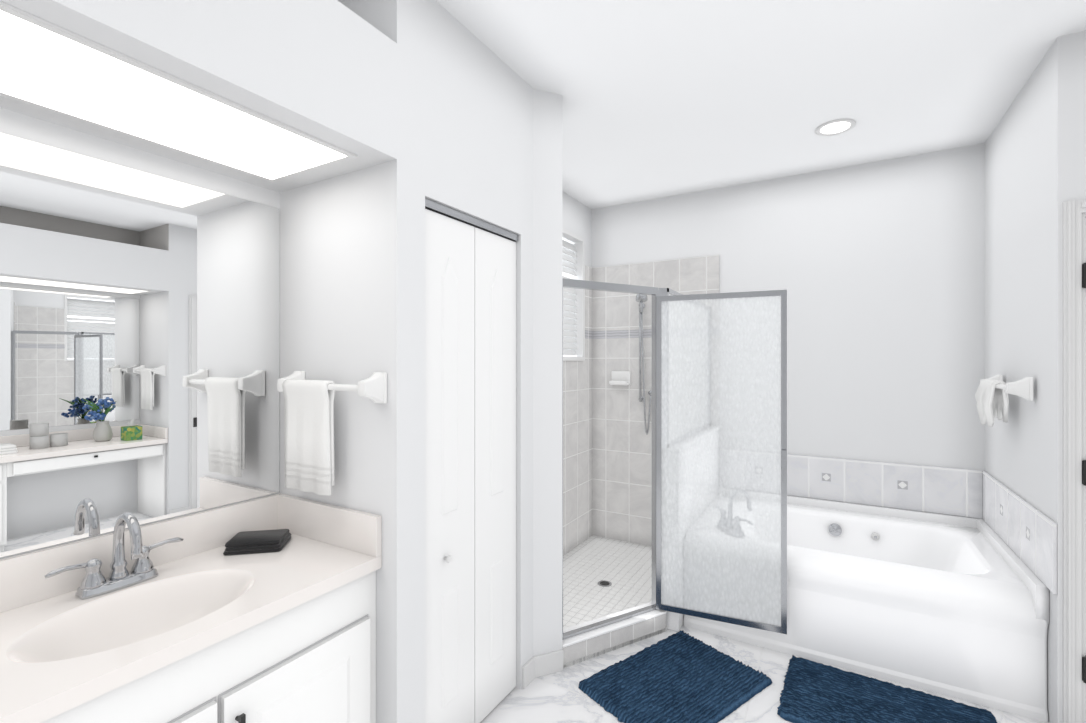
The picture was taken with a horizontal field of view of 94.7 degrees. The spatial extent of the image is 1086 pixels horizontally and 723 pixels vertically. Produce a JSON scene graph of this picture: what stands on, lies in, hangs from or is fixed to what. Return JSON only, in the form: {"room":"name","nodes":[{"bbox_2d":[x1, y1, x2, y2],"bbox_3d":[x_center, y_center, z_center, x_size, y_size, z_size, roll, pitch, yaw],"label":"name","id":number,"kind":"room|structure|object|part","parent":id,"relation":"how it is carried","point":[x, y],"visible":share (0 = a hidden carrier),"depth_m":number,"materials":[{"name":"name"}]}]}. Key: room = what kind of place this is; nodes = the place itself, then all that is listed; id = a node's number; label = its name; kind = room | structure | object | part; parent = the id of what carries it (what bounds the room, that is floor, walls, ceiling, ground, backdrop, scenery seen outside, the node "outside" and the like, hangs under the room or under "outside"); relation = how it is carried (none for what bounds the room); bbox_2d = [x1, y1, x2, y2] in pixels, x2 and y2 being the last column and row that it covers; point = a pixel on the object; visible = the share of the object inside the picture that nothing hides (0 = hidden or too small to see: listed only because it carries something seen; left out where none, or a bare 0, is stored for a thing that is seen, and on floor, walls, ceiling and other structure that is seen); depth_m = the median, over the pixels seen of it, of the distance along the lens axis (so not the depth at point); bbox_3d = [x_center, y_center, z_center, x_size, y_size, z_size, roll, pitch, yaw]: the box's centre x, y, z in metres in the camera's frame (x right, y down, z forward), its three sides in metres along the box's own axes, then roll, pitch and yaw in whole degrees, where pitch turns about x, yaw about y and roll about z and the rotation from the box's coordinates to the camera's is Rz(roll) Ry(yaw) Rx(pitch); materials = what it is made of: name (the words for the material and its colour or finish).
{"room":"bathroom","nodes":[
{"label":"bathroom","id":0,"kind":"room"},
{"bbox_2d":[0,108,591,558],"bbox_3d":[-1.036,0.098,1.880,0.186,2.730,5.600,0,0,30],"label":"wall","id":1,"kind":"structure","parent":0,"point":[576,216],"depth_m":1.58,"materials":[{"name":"white paint"}]},
{"bbox_2d":[0,132,278,557],"bbox_3d":[-1.404,-0.042,1.231,0.004,1.080,1.569,0,0,30],"label":"mirror","id":2,"kind":"object","parent":1,"relation":"attached to","point":[139,344],"visible":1,"depth_m":1.49,"materials":[{"name":"clear glass"}]},
{"bbox_2d":[562,228,584,360],"bbox_3d":[0.035,-0.497,3.709,0.230,1.380,1.240,0,0,30],"label":"window shutter","id":3,"kind":"object","parent":1,"relation":"attached to","point":[573,256],"visible":0.25,"depth_m":3.98,"materials":[{"name":"white"}]},
{"bbox_2d":[563,265,594,555],"bbox_3d":[-0.005,0.343,3.448,0.011,2.240,1.650,0,0,30],"label":"tiled wall","id":4,"kind":"structure","parent":1,"relation":"attached to","point":[578,376],"depth_m":3.95,"materials":[{"name":"beige tile"}]},
{"bbox_2d":[280,0,561,722],"bbox_3d":[-1.137,0.098,0.983,0.716,2.730,3.750,0,0,30],"label":"wall","id":5,"kind":"structure","parent":0,"point":[479,129],"depth_m":1.77,"materials":[{"name":"white paint"}]},
{"bbox_2d":[0,0,396,191],"bbox_3d":[-1.140,-0.829,1.068,0.626,0.377,1.595,0,0,30],"label":"ceiling soffit","id":6,"kind":"structure","parent":5,"relation":"attached to","point":[279,95],"depth_m":1.27,"materials":[{"name":"white paint"}]},
{"bbox_2d":[277,371,386,494],"bbox_3d":[-0.733,0.240,1.704,0.481,0.411,0.086,0,0,30],"label":"towel rail","id":7,"kind":"object","parent":5,"relation":"attached to","point":[309,435],"visible":1,"depth_m":1.70,"materials":[{"name":"white fabric"}]},
{"bbox_2d":[282,379,336,494],"bbox_3d":[-0.808,0.254,1.723,0.235,0.382,0.043,0,0,30],"label":"towel","id":8,"kind":"object","parent":7,"relation":"hanging from","point":[309,404],"depth_m":1.70,"materials":[{"name":"white fabric"}]},
{"bbox_2d":[425,198,517,722],"bbox_3d":[-0.273,0.443,1.982,0.068,2.017,0.601,0,0,30],"label":"bifold door","id":9,"kind":"structure","parent":5,"relation":"in","point":[470,469],"depth_m":1.95,"materials":[{"name":"white painted wood"}]},
{"bbox_2d":[522,650,562,688],"bbox_3d":[0.455,1.415,0.371,2.830,0.095,4.300,0,0,30],"label":"baseboard","id":10,"kind":"structure","parent":5,"relation":"attached to","point":[541,665],"depth_m":2.32,"materials":[{"name":"white wood"}]},
{"bbox_2d":[662,426,719,631],"bbox_3d":[0.961,0.968,3.199,0.120,0.990,1.106,0,0,30],"label":"wall","id":11,"kind":"structure","parent":0,"point":[674,621],"depth_m":2.74,"materials":[{"name":"white paint"}]},
{"bbox_2d":[436,0,1085,208],"bbox_3d":[0.712,-1.317,0.858,4.236,0.100,5.600,0,0,30],"label":"ceiling","id":12,"kind":"structure","parent":0,"point":[663,98],"depth_m":2.22,"materials":[{"name":"white paint"}]},
{"bbox_2d":[815,119,855,135],"bbox_3d":[1.579,-1.262,2.702,0.190,0.010,0.190,0,0,30],"label":"recessed light","id":13,"kind":"object","parent":12,"relation":"in","point":[835,127],"visible":1,"depth_m":2.70,"materials":[{"name":"white"}]},
{"bbox_2d":[480,625,1049,722],"bbox_3d":[0.712,1.513,0.858,4.236,0.100,5.600,0,0,30],"label":"floor","id":14,"kind":"structure","parent":0,"point":[559,697],"depth_m":2.19,"materials":[{"name":"stone"}]},
{"bbox_2d":[0,493,381,722],"bbox_3d":[-1.160,0.983,1.080,0.575,0.960,1.591,0,0,30],"label":"bathroom vanity","id":15,"kind":"object","parent":14,"relation":"on","point":[201,627],"visible":0.96,"depth_m":1.36,"materials":[{"name":"white"}]},
{"bbox_2d":[44,512,182,599],"bbox_3d":[-1.158,0.525,1.389,0.166,0.215,0.313,0,0,30],"label":"faucet","id":16,"kind":"object","parent":15,"relation":"on","point":[95,582],"visible":0.98,"depth_m":1.39,"materials":[{"name":"silver metal"}]},
{"bbox_2d":[223,529,291,555],"bbox_3d":[-0.970,0.615,1.708,0.178,0.035,0.135,0,0,-12],"label":"washcloth","id":17,"kind":"object","parent":15,"relation":"on","point":[255,542],"visible":1,"depth_m":1.66,"materials":[{"name":"black fabric"}]},
{"bbox_2d":[562,602,666,667],"bbox_3d":[0.351,1.405,2.590,0.659,0.114,0.125,0,0,-30],"label":"shower curb","id":18,"kind":"object","parent":14,"relation":"on","point":[591,642],"visible":0.73,"depth_m":2.54,"materials":[{"name":"tile"}]},
{"bbox_2d":[562,278,786,639],"bbox_3d":[0.894,0.473,2.897,0.972,1.750,1.668,0,0,30],"label":"shower door","id":19,"kind":"structure","parent":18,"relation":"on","point":[662,391],"depth_m":2.59,"materials":[{"name":"clear glass"}]},
{"bbox_3d":[0.907,0.492,2.582,0.633,1.688,0.098,0,0,30],"label":"shower door","id":20,"kind":"part","parent":19,"relation":"part of","materials":[{"name":"clear glass"}]},
{"bbox_2d":[563,535,666,668],"bbox_3d":[0.392,1.452,3.188,0.960,0.022,1.700,0,0,30],"label":"shower floor","id":21,"kind":"structure","parent":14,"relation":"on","point":[624,568],"depth_m":3.29,"materials":[{"name":"tile"}]},
{"bbox_2d":[598,580,611,586],"bbox_3d":[0.400,1.439,3.241,0.090,0.004,0.090,0,0,30],"label":"shower drain","id":22,"kind":"object","parent":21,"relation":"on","point":[603,583],"visible":1,"depth_m":3.24,"materials":[{"name":"silver metal"}]},
{"bbox_2d":[578,630,771,722],"bbox_3d":[0.600,1.447,2.267,0.758,0.030,0.524,0,0,-37],"label":"bath mat","id":23,"kind":"object","parent":14,"relation":"on","point":[680,676],"visible":1,"depth_m":2.23,"materials":[{"name":"blue fabric"}]},
{"bbox_2d":[683,487,1048,721],"bbox_3d":[1.668,1.188,2.835,1.476,0.549,1.018,0,0,30],"label":"bathtub","id":24,"kind":"object","parent":14,"relation":"on","point":[954,606],"visible":0.79,"depth_m":2.38,"materials":[{"name":"white ceramic"}]},
{"bbox_2d":[715,489,751,536],"bbox_3d":[1.073,0.844,2.835,0.250,0.237,0.250,0,0,30],"label":"tub faucet","id":25,"kind":"object","parent":24,"relation":"on","point":[740,491],"depth_m":2.82,"materials":[{"name":"silver metal"}]},
{"bbox_2d":[777,655,996,722],"bbox_3d":[1.411,1.447,2.059,0.773,0.030,0.494,0,0,32],"label":"bath mat","id":26,"kind":"object","parent":14,"relation":"on","point":[813,692],"visible":1,"depth_m":2.11,"materials":[{"name":"blue fabric"}]},
{"bbox_2d":[592,143,984,518],"bbox_3d":[1.554,0.098,3.551,2.600,2.730,0.100,0,0,30],"label":"wall","id":27,"kind":"structure","parent":0,"point":[876,270],"depth_m":3.22,"materials":[{"name":"white paint"}]},
{"bbox_2d":[595,256,706,546],"bbox_3d":[0.805,0.343,3.924,0.870,2.240,0.012,0,0,30],"label":"tiled wall","id":28,"kind":"structure","parent":27,"relation":"attached to","point":[607,466],"depth_m":3.99,"materials":[{"name":"beige tile"}]},
{"bbox_2d":[609,371,629,384],"bbox_3d":[0.609,0.134,3.985,0.160,0.111,0.079,0,0,30],"label":"soap shelf","id":29,"kind":"object","parent":28,"relation":"attached to","point":[620,377],"visible":1,"depth_m":3.99,"materials":[{"name":"white ceramic"}]},
{"bbox_2d":[636,294,651,434],"bbox_3d":[0.758,0.023,3.818,0.121,1.085,0.216,0,0,30],"label":"shower head","id":30,"kind":"object","parent":28,"relation":"attached to","point":[641,298],"visible":0.98,"depth_m":3.84,"materials":[{"name":"silver metal"}]},
{"bbox_2d":[719,448,1056,594],"bbox_3d":[1.648,0.773,2.801,1.479,0.280,1.100,0,0,30],"label":"tile backsplash","id":31,"kind":"structure","parent":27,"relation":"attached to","point":[1024,530],"depth_m":3.03,"materials":[{"name":"grey tile"}]},
{"bbox_2d":[985,30,1085,722],"bbox_3d":[2.330,0.098,2.402,0.100,2.730,1.100,0,0,30],"label":"wall","id":32,"kind":"structure","parent":0,"point":[1035,161],"depth_m":2.07,"materials":[{"name":"white paint"}]},
{"bbox_2d":[975,375,1032,426],"bbox_3d":[2.191,0.192,2.403,0.116,0.249,0.516,0,0,30],"label":"towel bar","id":33,"kind":"object","parent":32,"relation":"attached to","point":[991,396],"visible":1,"depth_m":2.40,"materials":[{"name":"white fabric"}]},
{"bbox_2d":[975,378,1008,426],"bbox_3d":[2.221,0.203,2.478,0.092,0.227,0.220,0,0,30],"label":"towel","id":34,"kind":"object","parent":33,"relation":"hanging from","point":[992,401],"depth_m":2.43,"materials":[{"name":"white fabric"}]},
{"bbox_2d":[1063,200,1085,722],"bbox_3d":[2.396,0.423,1.772,0.820,2.080,0.122,0,0,30],"label":"door frame","id":35,"kind":"structure","parent":32,"relation":"attached to","point":[1074,217],"depth_m":1.92,"materials":[{"name":"white wood"}]},
{"bbox_2d":[1082,218,1085,722],"bbox_3d":[2.370,0.452,1.743,0.706,2.007,0.093,0,0,30],"label":"door","id":36,"kind":"structure","parent":32,"relation":"in","point":[1084,474],"depth_m":1.92,"materials":[{"name":"white"}]}
]}

